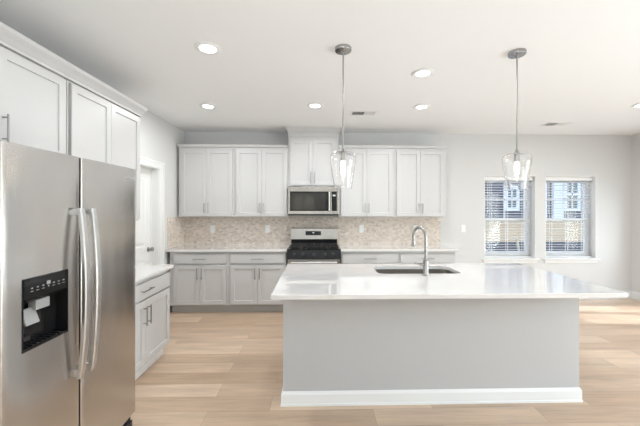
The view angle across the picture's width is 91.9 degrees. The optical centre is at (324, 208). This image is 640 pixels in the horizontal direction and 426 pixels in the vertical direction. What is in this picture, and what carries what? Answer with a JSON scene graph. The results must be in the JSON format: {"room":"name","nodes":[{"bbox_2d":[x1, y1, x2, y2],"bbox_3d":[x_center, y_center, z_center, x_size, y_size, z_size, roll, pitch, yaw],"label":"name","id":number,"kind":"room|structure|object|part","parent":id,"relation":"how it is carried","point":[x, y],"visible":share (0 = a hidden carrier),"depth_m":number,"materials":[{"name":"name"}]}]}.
{"room":"kitchen","nodes":[
{"label":"kitchen","id":0,"kind":"room"},
{"bbox_2d":[139,110,184,310],"bbox_3d":[-2.224,0.126,0.323,0.150,2.737,9.360,0,0,-1],"label":"wall","id":1,"kind":"structure","parent":0,"point":[159,139],"depth_m":4.40,"materials":[{"name":"paint"}]},
{"bbox_2d":[0,22,74,153],"bbox_3d":[-1.995,-0.688,1.763,0.378,0.705,1.008,0,0,-1],"label":"upper cabinet","id":2,"kind":"object","parent":1,"relation":"attached to","point":[33,77],"visible":0.84,"depth_m":1.97,"materials":[{"name":"paint"}]},
{"bbox_3d":[-1.840,-0.466,1.786,0.037,0.160,0.011,0,0,-1],"label":"handle","id":3,"kind":"part","parent":2,"relation":"part of","materials":[{"name":"silver metal"}]},
{"bbox_3d":[-1.994,-0.993,1.756,0.378,0.095,0.993,0,0,-1],"label":"crown moulding","id":4,"kind":"part","parent":2,"relation":"part of","materials":[{"name":"paint"}]},
{"bbox_2d":[66,66,147,220],"bbox_3d":[-2.020,-0.459,2.736,0.378,1.163,0.966,0,0,-1],"label":"upper cabinet","id":5,"kind":"object","parent":1,"relation":"attached to","point":[103,123],"visible":0.41,"depth_m":2.61,"materials":[{"name":"paint"}]},
{"bbox_3d":[-1.886,-0.411,2.507,0.019,1.038,0.442,0,0,-1],"label":"door","id":6,"kind":"part","parent":5,"relation":"part of","materials":[{"name":"paint"}]},
{"bbox_3d":[-2.019,-0.993,2.736,0.378,0.095,0.966,0,0,-1],"label":"crown moulding","id":7,"kind":"part","parent":5,"relation":"part of","materials":[{"name":"paint"}]},
{"bbox_3d":[-1.898,-0.411,2.953,0.019,1.038,0.444,0,0,-1],"label":"door","id":8,"kind":"part","parent":5,"relation":"part of","materials":[{"name":"paint"}]},
{"bbox_2d":[135,164,158,264],"bbox_3d":[-2.314,0.474,3.811,0.150,2.040,0.763,0,0,-1],"label":"door","id":9,"kind":"structure","parent":1,"relation":"in","point":[147,226],"depth_m":4.11,"materials":[{"name":"white paint"}]},
{"bbox_2d":[140,156,164,264],"bbox_3d":[-2.229,0.431,3.828,0.020,2.125,0.963,0,0,-1],"label":"trim","id":10,"kind":"structure","parent":1,"relation":"attached to","point":[144,161],"depth_m":4.23,"materials":[{"name":"white paint"}]},
{"bbox_2d":[167,217,184,248],"bbox_3d":[-2.259,0.351,4.714,0.006,0.452,0.580,0,0,-1],"label":"backsplash","id":11,"kind":"object","parent":1,"relation":"attached to","point":[175,225],"visible":0.86,"depth_m":4.67,"materials":[{"name":"beige tile"}]},
{"bbox_2d":[0,0,639,134],"bbox_3d":[1.556,-1.297,0.435,7.710,0.120,9.690,0,0,-1],"label":"ceiling","id":12,"kind":"structure","parent":0,"point":[580,65],"depth_m":2.58,"materials":[{"name":"paint"}]},
{"bbox_2d":[194,41,220,54],"bbox_3d":[-0.903,-1.235,2.392,0.196,0.011,0.196,0,0,-1],"label":"recessed light","id":13,"kind":"object","parent":12,"relation":"in","point":[208,48],"visible":1,"depth_m":2.38,"materials":[{"name":"white plastic"}]},
{"bbox_2d":[199,103,216,108],"bbox_3d":[-1.415,-1.235,3.745,0.196,0.011,0.196,0,0,-1],"label":"recessed light","id":14,"kind":"object","parent":12,"relation":"in","point":[203,105],"visible":1,"depth_m":3.74,"materials":[{"name":"white plastic"}]},
{"bbox_2d":[307,103,322,108],"bbox_3d":[-0.118,-1.233,3.714,0.196,0.011,0.196,0,0,-1],"label":"recessed light","id":15,"kind":"object","parent":12,"relation":"in","point":[310,105],"visible":1,"depth_m":3.70,"materials":[{"name":"white plastic"}]},
{"bbox_2d":[330,44,355,188],"bbox_3d":[0.139,-0.698,2.389,0.203,1.082,0.203,0,0,-1],"label":"pendant light","id":16,"kind":"object","parent":12,"relation":"hanging from","point":[343,162],"visible":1,"depth_m":2.33,"materials":[{"name":"clear glass"}]},
{"bbox_3d":[0.139,-0.836,2.389,0.011,0.745,0.011,0,0,-16],"label":"rod","id":17,"kind":"part","parent":16,"relation":"part of","materials":[{"name":"silver metal"}]},
{"bbox_3d":[0.139,-0.297,2.389,0.203,0.282,0.203,0,0,-1],"label":"lamp shade","id":18,"kind":"part","parent":16,"relation":"part of","materials":[{"name":"clear glass"}]},
{"bbox_2d":[350,111,377,115],"bbox_3d":[0.500,-1.235,4.014,0.340,0.006,0.190,0,0,-1],"label":"ceiling vent","id":19,"kind":"object","parent":12,"relation":"in","point":[353,113],"visible":1,"depth_m":4.01,"materials":[{"name":"white plastic"}]},
{"bbox_2d":[413,104,429,109],"bbox_3d":[1.170,-1.231,3.752,0.196,0.011,0.196,0,0,-1],"label":"recessed light","id":20,"kind":"object","parent":12,"relation":"in","point":[419,106],"visible":1,"depth_m":3.73,"materials":[{"name":"white plastic"}]},
{"bbox_2d":[412,68,433,77],"bbox_3d":[0.891,-1.232,2.823,0.196,0.011,0.196,0,0,-1],"label":"recessed light","id":21,"kind":"object","parent":12,"relation":"in","point":[423,72],"visible":1,"depth_m":2.81,"materials":[{"name":"white plastic"}]},
{"bbox_2d":[502,48,531,189],"bbox_3d":[1.515,-0.695,2.446,0.203,1.082,0.203,0,0,-1],"label":"pendant light","id":22,"kind":"object","parent":12,"relation":"hanging from","point":[516,165],"visible":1,"depth_m":2.39,"materials":[{"name":"clear glass"}]},
{"bbox_3d":[1.515,-0.834,2.446,0.011,0.745,0.011,0,0,14],"label":"rod","id":23,"kind":"part","parent":22,"relation":"part of","materials":[{"name":"silver metal"}]},
{"bbox_3d":[1.515,-0.295,2.446,0.203,0.282,0.203,0,0,-1],"label":"lamp shade","id":24,"kind":"part","parent":22,"relation":"part of","materials":[{"name":"clear glass"}]},
{"bbox_2d":[541,122,572,125],"bbox_3d":[3.368,-1.231,4.517,0.340,0.006,0.190,0,0,-1],"label":"ceiling vent","id":25,"kind":"object","parent":12,"relation":"in","point":[549,123],"visible":1,"depth_m":4.50,"materials":[{"name":"white plastic"}]},
{"bbox_2d":[631,103,639,107],"bbox_3d":[3.760,-1.228,3.670,0.196,0.011,0.196,0,0,-1],"label":"recessed light","id":26,"kind":"object","parent":12,"relation":"in","point":[638,104],"visible":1,"depth_m":3.70,"materials":[{"name":"white plastic"}]},
{"bbox_2d":[130,299,639,425],"bbox_3d":[1.552,1.560,0.435,7.710,0.120,9.690,0,0,-1],"label":"floor","id":27,"kind":"structure","parent":0,"point":[215,368],"depth_m":2.59,"materials":[{"name":"brown wood"}]},
{"bbox_2d":[0,140,135,425],"bbox_3d":[-1.673,0.609,1.671,0.902,1.772,0.913,0,0,-1],"label":"refrigerator","id":28,"kind":"object","parent":27,"relation":"on","point":[67,222],"visible":1,"depth_m":1.53,"materials":[{"name":"silver metal"}]},
{"bbox_3d":[-1.323,0.545,1.352,0.027,0.071,0.050,0,0,-1],"label":"water lever","id":29,"kind":"part","parent":28,"relation":"part of","materials":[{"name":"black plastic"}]},
{"bbox_3d":[-1.316,0.560,1.427,0.066,1.659,0.407,0,0,-1],"label":"freezer door","id":30,"kind":"part","parent":28,"relation":"part of","materials":[{"name":"silver metal"}]},
{"bbox_3d":[-1.255,0.434,1.597,0.072,0.873,0.037,0,0,-1],"label":"handle","id":31,"kind":"part","parent":28,"relation":"part of","materials":[{"name":"silver metal"}]},
{"bbox_3d":[-1.257,0.434,1.679,0.072,0.873,0.037,0,0,-1],"label":"handle","id":32,"kind":"part","parent":28,"relation":"part of","materials":[{"name":"silver metal"}]},
{"bbox_3d":[-1.327,0.560,1.889,0.068,1.659,0.495,0,0,-1],"label":"fresh food door","id":33,"kind":"part","parent":28,"relation":"part of","materials":[{"name":"silver metal"}]},
{"bbox_2d":[135,270,169,379],"bbox_3d":[-1.876,1.052,2.718,0.668,0.884,0.919,0,0,-1],"label":"base cabinet","id":34,"kind":"object","parent":27,"relation":"on","point":[152,294],"visible":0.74,"depth_m":2.84,"materials":[{"name":"paint"}]},
{"bbox_3d":[-1.583,1.087,2.498,0.019,0.565,0.451,0,0,-1],"label":"door","id":35,"kind":"part","parent":34,"relation":"part of","materials":[{"name":"paint"}]},
{"bbox_3d":[-1.562,0.935,2.758,0.037,0.165,0.011,0,0,-1],"label":"handle","id":36,"kind":"part","parent":34,"relation":"part of","materials":[{"name":"silver metal"}]},
{"bbox_3d":[-1.589,0.718,2.724,0.019,0.138,0.904,0,0,-1],"label":"drawer","id":37,"kind":"part","parent":34,"relation":"part of","materials":[{"name":"paint"}]},
{"bbox_2d":[135,265,172,282],"bbox_3d":[-1.884,0.594,2.729,0.652,0.032,0.948,0,0,-1],"label":"countertop","id":38,"kind":"structure","parent":34,"relation":"on","point":[142,272],"depth_m":2.91,"materials":[{"name":"white stone"}]},
{"bbox_3d":[-1.595,1.087,2.951,0.019,0.565,0.450,0,0,-1],"label":"door","id":39,"kind":"part","parent":34,"relation":"part of","materials":[{"name":"paint"}]},
{"bbox_2d":[170,252,229,311],"bbox_3d":[-1.798,1.053,4.686,0.836,0.884,0.658,0,0,-1],"label":"base cabinet","id":40,"kind":"object","parent":27,"relation":"on","point":[199,281],"visible":0.94,"depth_m":4.40,"materials":[{"name":"paint"}]},
{"bbox_3d":[-1.963,1.084,4.399,0.370,0.560,0.019,0,0,-1],"label":"door","id":41,"kind":"part","parent":40,"relation":"part of","materials":[{"name":"paint"}]},
{"bbox_3d":[-1.776,0.714,4.404,0.743,0.130,0.019,0,0,-1],"label":"drawer","id":42,"kind":"part","parent":40,"relation":"part of","materials":[{"name":"paint"}]},
{"bbox_3d":[-1.591,1.085,4.408,0.370,0.560,0.019,0,0,-1],"label":"door","id":43,"kind":"part","parent":40,"relation":"part of","materials":[{"name":"paint"}]},
{"bbox_2d":[165,244,290,251],"bbox_3d":[-1.405,0.595,4.699,1.710,0.032,0.636,0,0,-1],"label":"countertop","id":44,"kind":"structure","parent":40,"relation":"on","point":[215,247],"depth_m":4.51,"materials":[{"name":"white stone"}]},
{"bbox_2d":[229,252,287,311],"bbox_3d":[-0.972,1.054,4.707,0.815,0.884,0.658,0,0,-1],"label":"base cabinet","id":45,"kind":"object","parent":27,"relation":"on","point":[253,276],"visible":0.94,"depth_m":4.42,"materials":[{"name":"paint"}]},
{"bbox_3d":[-1.155,1.086,4.420,0.378,0.560,0.019,0,0,-1],"label":"door","id":46,"kind":"part","parent":45,"relation":"part of","materials":[{"name":"paint"}]},
{"bbox_3d":[-0.964,0.715,4.424,0.760,0.130,0.019,0,0,-1],"label":"drawer","id":47,"kind":"part","parent":45,"relation":"part of","materials":[{"name":"paint"}]},
{"bbox_3d":[-0.774,1.086,4.429,0.378,0.560,0.019,0,0,-1],"label":"door","id":48,"kind":"part","parent":45,"relation":"part of","materials":[{"name":"paint"}]},
{"bbox_2d":[287,228,340,263],"bbox_3d":[-0.166,0.904,4.688,0.757,1.186,0.709,0,0,-1],"label":"gas range","id":49,"kind":"object","parent":27,"relation":"on","point":[308,245],"visible":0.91,"depth_m":4.54,"materials":[{"name":"black metal"}]},
{"bbox_2d":[287,259,339,263],"bbox_3d":[-0.166,1.030,4.688,0.757,0.875,0.709,0,0,-1],"label":"oven","id":50,"kind":"object","parent":49,"relation":"in","point":[290,261],"depth_m":4.39,"materials":[{"name":"silver metal"}]},
{"bbox_2d":[287,245,339,249],"bbox_3d":[-0.165,0.586,4.675,0.757,0.013,0.545,0,0,-1],"label":"cooktop","id":51,"kind":"object","parent":49,"relation":"in","point":[293,247],"depth_m":4.51,"materials":[{"name":"black metal"}]},
{"bbox_3d":[-0.159,0.653,4.418,0.757,0.124,0.056,0,0,-1],"label":"control panel","id":52,"kind":"part","parent":49,"relation":"part of","materials":[{"name":"black metal"}]},
{"bbox_2d":[340,251,398,263],"bbox_3d":[0.641,1.056,4.748,0.836,0.884,0.658,0,0,-1],"label":"base cabinet","id":53,"kind":"object","parent":27,"relation":"on","point":[346,257],"visible":0.32,"depth_m":4.46,"materials":[{"name":"paint"}]},
{"bbox_3d":[0.647,0.717,4.465,0.796,0.130,0.019,0,0,-1],"label":"drawer","id":54,"kind":"part","parent":53,"relation":"part of","materials":[{"name":"paint"}]},
{"bbox_2d":[399,251,454,263],"bbox_3d":[1.475,1.058,4.769,0.830,0.884,0.658,0,0,-1],"label":"base cabinet","id":55,"kind":"object","parent":27,"relation":"on","point":[405,257],"visible":0.29,"depth_m":4.48,"materials":[{"name":"paint"}]},
{"bbox_2d":[338,244,457,251],"bbox_3d":[1.063,0.598,4.761,1.690,0.032,0.636,0,0,-1],"label":"countertop","id":56,"kind":"structure","parent":55,"relation":"on","point":[343,247],"depth_m":4.64,"materials":[{"name":"white stone"}]},
{"bbox_3d":[1.486,0.719,4.487,0.791,0.130,0.019,0,0,-1],"label":"drawer","id":57,"kind":"part","parent":55,"relation":"part of","materials":[{"name":"paint"}]},
{"bbox_2d":[280,298,582,406],"bbox_3d":[0.821,1.057,2.833,2.338,0.884,0.924,0,0,-1],"label":"kitchen island","id":58,"kind":"object","parent":27,"relation":"on","point":[337,352],"visible":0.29,"depth_m":2.39,"materials":[{"name":"paint"}]},
{"bbox_3d":[0.821,1.446,2.804,2.338,0.106,0.866,0,0,-1],"label":"skirting","id":59,"kind":"part","parent":58,"relation":"part of","materials":[{"name":"white paint"}]},
{"bbox_2d":[271,263,627,299],"bbox_3d":[0.853,0.598,2.698,2.466,0.032,1.173,0,0,-1],"label":"island countertop","id":60,"kind":"structure","parent":58,"relation":"on","point":[470,280],"depth_m":2.41,"materials":[{"name":"white stone"}]},
{"bbox_2d":[375,269,455,273],"bbox_3d":[0.857,0.717,2.963,0.807,0.203,0.414,0,0,-1],"label":"sink","id":61,"kind":"object","parent":60,"relation":"in","point":[383,271],"visible":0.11,"depth_m":3.15,"materials":[{"name":"silver metal"}]},
{"bbox_2d":[411,226,428,275],"bbox_3d":[0.842,0.368,2.783,0.130,0.427,0.215,0,0,-1],"label":"kitchen faucet","id":62,"kind":"object","parent":60,"relation":"on","point":[424,264],"visible":1,"depth_m":2.70,"materials":[{"name":"silver metal"}]},
{"bbox_3d":[0.849,0.303,2.786,0.025,0.297,0.197,0,0,-21],"label":"spout","id":63,"kind":"part","parent":62,"relation":"part of","materials":[{"name":"silver metal"}]},
{"bbox_2d":[185,132,631,290],"bbox_3d":[1.433,0.131,5.188,7.710,2.737,0.180,0,0,-1],"label":"wall","id":64,"kind":"structure","parent":0,"point":[470,158],"depth_m":5.15,"materials":[{"name":"paint"}]},
{"bbox_2d":[177,144,233,216],"bbox_3d":[-1.812,-0.425,4.833,0.848,1.101,0.363,0,0,-1],"label":"upper cabinet","id":65,"kind":"object","parent":64,"relation":"attached to","point":[206,171],"visible":0.97,"depth_m":4.70,"materials":[{"name":"paint"}]},
{"bbox_3d":[-1.985,-0.395,4.693,0.384,1.010,0.019,0,0,-1],"label":"door","id":66,"kind":"part","parent":65,"relation":"part of","materials":[{"name":"paint"}]},
{"bbox_3d":[-1.811,-0.954,4.845,0.848,0.042,0.340,0,0,-1],"label":"crown moulding","id":67,"kind":"part","parent":65,"relation":"part of","materials":[{"name":"paint"}]},
{"bbox_3d":[-1.599,-0.394,4.703,0.384,1.010,0.019,0,0,-1],"label":"door","id":68,"kind":"part","parent":65,"relation":"part of","materials":[{"name":"paint"}]},
{"bbox_2d":[234,144,289,216],"bbox_3d":[-0.978,-0.424,4.854,0.818,1.101,0.363,0,0,-1],"label":"upper cabinet","id":69,"kind":"object","parent":64,"relation":"attached to","point":[260,170],"visible":0.94,"depth_m":4.72,"materials":[{"name":"paint"}]},
{"bbox_3d":[-1.159,-0.393,4.715,0.384,1.010,0.019,0,0,-1],"label":"door","id":70,"kind":"part","parent":69,"relation":"part of","materials":[{"name":"paint"}]},
{"bbox_3d":[-0.978,-0.953,4.866,0.818,0.042,0.340,0,0,-1],"label":"crown moulding","id":71,"kind":"part","parent":69,"relation":"part of","materials":[{"name":"paint"}]},
{"bbox_3d":[-0.771,-0.393,4.724,0.384,1.010,0.019,0,0,-1],"label":"door","id":72,"kind":"part","parent":69,"relation":"part of","materials":[{"name":"paint"}]},
{"bbox_2d":[185,217,439,244],"bbox_3d":[-0.181,0.354,5.053,4.165,0.452,0.009,0,0,-1],"label":"backsplash","id":73,"kind":"structure","parent":64,"relation":"attached to","point":[228,230],"depth_m":5.04,"materials":[{"name":"beige tile"}]},
{"bbox_2d":[210,225,214,232],"bbox_3d":[-1.819,0.328,5.002,0.072,0.120,0.007,0,0,-1],"label":"wall outlet","id":74,"kind":"object","parent":73,"relation":"attached to","point":[212,227],"visible":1,"depth_m":5.00,"materials":[{"name":"white plastic"}]},
{"bbox_2d":[265,225,269,232],"bbox_3d":[-0.934,0.329,5.025,0.072,0.120,0.007,0,0,-1],"label":"wall outlet","id":75,"kind":"object","parent":73,"relation":"attached to","point":[267,227],"visible":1,"depth_m":5.02,"materials":[{"name":"white plastic"}]},
{"bbox_2d":[359,225,363,232],"bbox_3d":[0.597,0.331,5.064,0.072,0.120,0.007,0,0,-1],"label":"wall outlet","id":76,"kind":"object","parent":73,"relation":"attached to","point":[361,227],"visible":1,"depth_m":5.06,"materials":[{"name":"white plastic"}]},
{"bbox_2d":[285,127,341,185],"bbox_3d":[-0.182,-0.790,4.873,0.860,0.898,0.366,0,0,-1],"label":"upper cabinet","id":77,"kind":"object","parent":64,"relation":"attached to","point":[310,149],"visible":0.93,"depth_m":4.74,"materials":[{"name":"paint"}]},
{"bbox_3d":[-0.359,-0.706,4.735,0.342,0.699,0.019,0,0,-1],"label":"door","id":78,"kind":"part","parent":77,"relation":"part of","materials":[{"name":"paint"}]},
{"bbox_2d":[288,186,338,215],"bbox_3d":[-0.179,-0.118,4.823,0.766,0.441,0.438,0,0,-1],"label":"microwave","id":79,"kind":"object","parent":77,"relation":"attached to","point":[302,200],"visible":0.91,"depth_m":4.65,"materials":[{"name":"silver metal"}]},
{"bbox_3d":[-0.220,-0.112,4.654,0.614,0.294,0.003,0,0,-1],"label":"door glass","id":80,"kind":"part","parent":79,"relation":"part of","materials":[{"name":"black glass"}]},
{"bbox_3d":[0.064,-0.112,4.636,0.026,0.278,0.051,0,0,-1],"label":"handle","id":81,"kind":"part","parent":79,"relation":"part of","materials":[{"name":"silver metal"}]},
{"bbox_3d":[-0.181,-1.171,4.873,0.860,0.136,0.366,0,0,-1],"label":"crown moulding","id":82,"kind":"part","parent":77,"relation":"part of","materials":[{"name":"paint"}]},
{"bbox_3d":[-0.016,-0.705,4.744,0.338,0.699,0.019,0,0,-1],"label":"door","id":83,"kind":"part","parent":77,"relation":"part of","materials":[{"name":"paint"}]},
{"bbox_2d":[337,145,394,216],"bbox_3d":[0.635,-0.421,4.895,0.862,1.101,0.363,0,0,-1],"label":"upper cabinet","id":84,"kind":"object","parent":64,"relation":"attached to","point":[371,194],"visible":0.96,"depth_m":4.76,"materials":[{"name":"paint"}]},
{"bbox_3d":[0.443,-0.391,4.755,0.396,1.010,0.019,0,0,-1],"label":"door","id":85,"kind":"part","parent":84,"relation":"part of","materials":[{"name":"paint"}]},
{"bbox_3d":[0.636,-0.951,4.907,0.862,0.042,0.340,0,0,-1],"label":"crown moulding","id":86,"kind":"part","parent":84,"relation":"part of","materials":[{"name":"paint"}]},
{"bbox_3d":[0.841,-0.390,4.766,0.396,1.010,0.019,0,0,-1],"label":"door","id":87,"kind":"part","parent":84,"relation":"part of","materials":[{"name":"paint"}]},
{"bbox_2d":[394,145,446,216],"bbox_3d":[1.475,-0.420,4.917,0.816,1.101,0.363,0,0,-1],"label":"upper cabinet","id":88,"kind":"object","parent":64,"relation":"attached to","point":[419,171],"visible":0.92,"depth_m":4.78,"materials":[{"name":"paint"}]},
{"bbox_3d":[1.285,-0.390,4.777,0.367,1.010,0.019,0,0,-1],"label":"door","id":89,"kind":"part","parent":88,"relation":"part of","materials":[{"name":"paint"}]},
{"bbox_3d":[1.476,-0.950,4.928,0.816,0.042,0.340,0,0,-1],"label":"crown moulding","id":90,"kind":"part","parent":88,"relation":"part of","materials":[{"name":"paint"}]},
{"bbox_3d":[1.655,-0.389,4.786,0.367,1.010,0.019,0,0,-1],"label":"door","id":91,"kind":"part","parent":88,"relation":"part of","materials":[{"name":"paint"}]},
{"bbox_2d":[481,176,539,262],"bbox_3d":[3.066,0.179,5.208,0.957,1.445,0.213,0,0,-1],"label":"window","id":92,"kind":"structure","parent":64,"relation":"in","point":[527,240],"depth_m":5.25,"materials":[{"name":"plastic"}]},
{"bbox_3d":[3.065,-0.144,5.300,0.751,0.682,0.020,0,0,-1],"label":"sash","id":93,"kind":"part","parent":92,"relation":"part of","materials":[{"name":"plastic"}]},
{"bbox_3d":[3.064,0.463,5.277,0.751,0.612,0.026,0,0,-1],"label":"sash","id":94,"kind":"part","parent":92,"relation":"part of","materials":[{"name":"glass"}]},
{"bbox_2d":[484,177,532,257],"bbox_3d":[3.066,0.143,5.217,0.843,1.359,0.078,0,0,-1],"label":"window blind","id":95,"kind":"object","parent":92,"relation":"attached to","point":[487,179],"visible":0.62,"depth_m":5.21,"materials":[{"name":"white plastic"}]},
{"bbox_3d":[3.066,0.165,5.226,0.563,1.284,0.056,0,0,-1],"label":"ladder cord","id":96,"kind":"part","parent":95,"relation":"part of","materials":[{"name":"white fabric"}]},
{"bbox_3d":[3.065,0.812,5.226,0.843,0.020,0.052,0,0,-1],"label":"rail","id":97,"kind":"part","parent":95,"relation":"part of","materials":[{"name":"white plastic"}]},
{"bbox_3d":[3.066,0.863,5.181,0.957,0.077,0.158,0,0,-1],"label":"sill","id":98,"kind":"part","parent":92,"relation":"part of","materials":[{"name":"white paint"}]},
{"bbox_2d":[543,176,600,262],"bbox_3d":[4.098,0.181,5.235,0.950,1.445,0.213,0,0,-1],"label":"window","id":99,"kind":"structure","parent":64,"relation":"in","point":[586,245],"depth_m":5.27,"materials":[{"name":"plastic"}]},
{"bbox_3d":[4.096,-0.143,5.326,0.744,0.682,0.020,0,0,-1],"label":"sash","id":100,"kind":"part","parent":99,"relation":"part of","materials":[{"name":"plastic"}]},
{"bbox_3d":[4.095,0.464,5.303,0.744,0.612,0.026,0,0,-1],"label":"sash","id":101,"kind":"part","parent":99,"relation":"part of","materials":[{"name":"plastic"}]},
{"bbox_2d":[546,177,592,257],"bbox_3d":[4.097,0.144,5.243,0.836,1.359,0.078,0,0,-1],"label":"window blind","id":102,"kind":"object","parent":99,"relation":"attached to","point":[548,179],"visible":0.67,"depth_m":5.24,"materials":[{"name":"white plastic"}]},
{"bbox_3d":[4.097,0.167,5.252,0.559,1.284,0.056,0,0,-1],"label":"ladder cord","id":103,"kind":"part","parent":102,"relation":"part of","materials":[{"name":"white fabric"}]},
{"bbox_3d":[4.096,0.814,5.252,0.836,0.020,0.052,0,0,-1],"label":"rail","id":104,"kind":"part","parent":102,"relation":"part of","materials":[{"name":"white plastic"}]},
{"bbox_3d":[4.097,0.865,5.207,0.950,0.077,0.158,0,0,-1],"label":"sill","id":105,"kind":"part","parent":99,"relation":"part of","materials":[{"name":"white paint"}]},
{"bbox_2d":[579,291,631,298],"bbox_3d":[3.518,1.436,5.144,3.240,0.133,0.014,0,0,-1],"label":"baseboard","id":106,"kind":"structure","parent":64,"relation":"attached to","point":[628,292],"depth_m":5.17,"materials":[{"name":"white paint"}]},
{"bbox_2d":[631,133,639,292],"bbox_3d":[5.333,0.137,0.516,0.150,2.737,9.360,0,0,-1],"label":"wall","id":107,"kind":"structure","parent":0,"point":[635,272],"depth_m":5.13,"materials":[{"name":"paint"}]},
{"bbox_2d":[632,291,639,300],"bbox_3d":[5.249,1.439,0.516,0.014,0.133,9.324,0,0,-1],"label":"baseboard","id":108,"kind":"structure","parent":107,"relation":"attached to","point":[635,295],"depth_m":5.11,"materials":[{"name":"white paint"}]},
{"label":"outside","id":109,"kind":"structure","parent":0,"visible":0},
{"bbox_2d":[486,241,582,250],"bbox_3d":[9.417,1.706,22.873,40.000,1.110,34.750,0,0,-1],"label":"ground","id":110,"kind":"structure","parent":109,"point":[572,245],"depth_m":10.38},
{"bbox_2d":[486,221,582,240],"bbox_3d":[9.687,0.816,12.354,32.000,0.669,2.795,0,0,-1],"label":"bank","id":111,"kind":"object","parent":110,"relation":"on","point":[487,228],"visible":0.09,"depth_m":11.27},
{"bbox_2d":[485,183,581,217],"bbox_3d":[11.176,-2.296,12.989,23.000,5.580,2.600,0,0,-1],"label":"house","id":112,"kind":"structure","parent":111,"relation":"on","point":[551,192],"depth_m":12.18,"materials":[{"name":"grey"}]},
{"bbox_3d":[7.313,-0.412,12.175,0.360,0.720,0.030,0,0,-1],"label":"pane","id":113,"kind":"part","parent":112,"relation":"part of","materials":[{"name":"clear glass"}]},
{"bbox_3d":[9.722,-0.558,12.237,0.420,1.060,0.030,0,0,-1],"label":"pane","id":114,"kind":"part","parent":112,"relation":"part of","materials":[{"name":"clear glass"}]}
]}

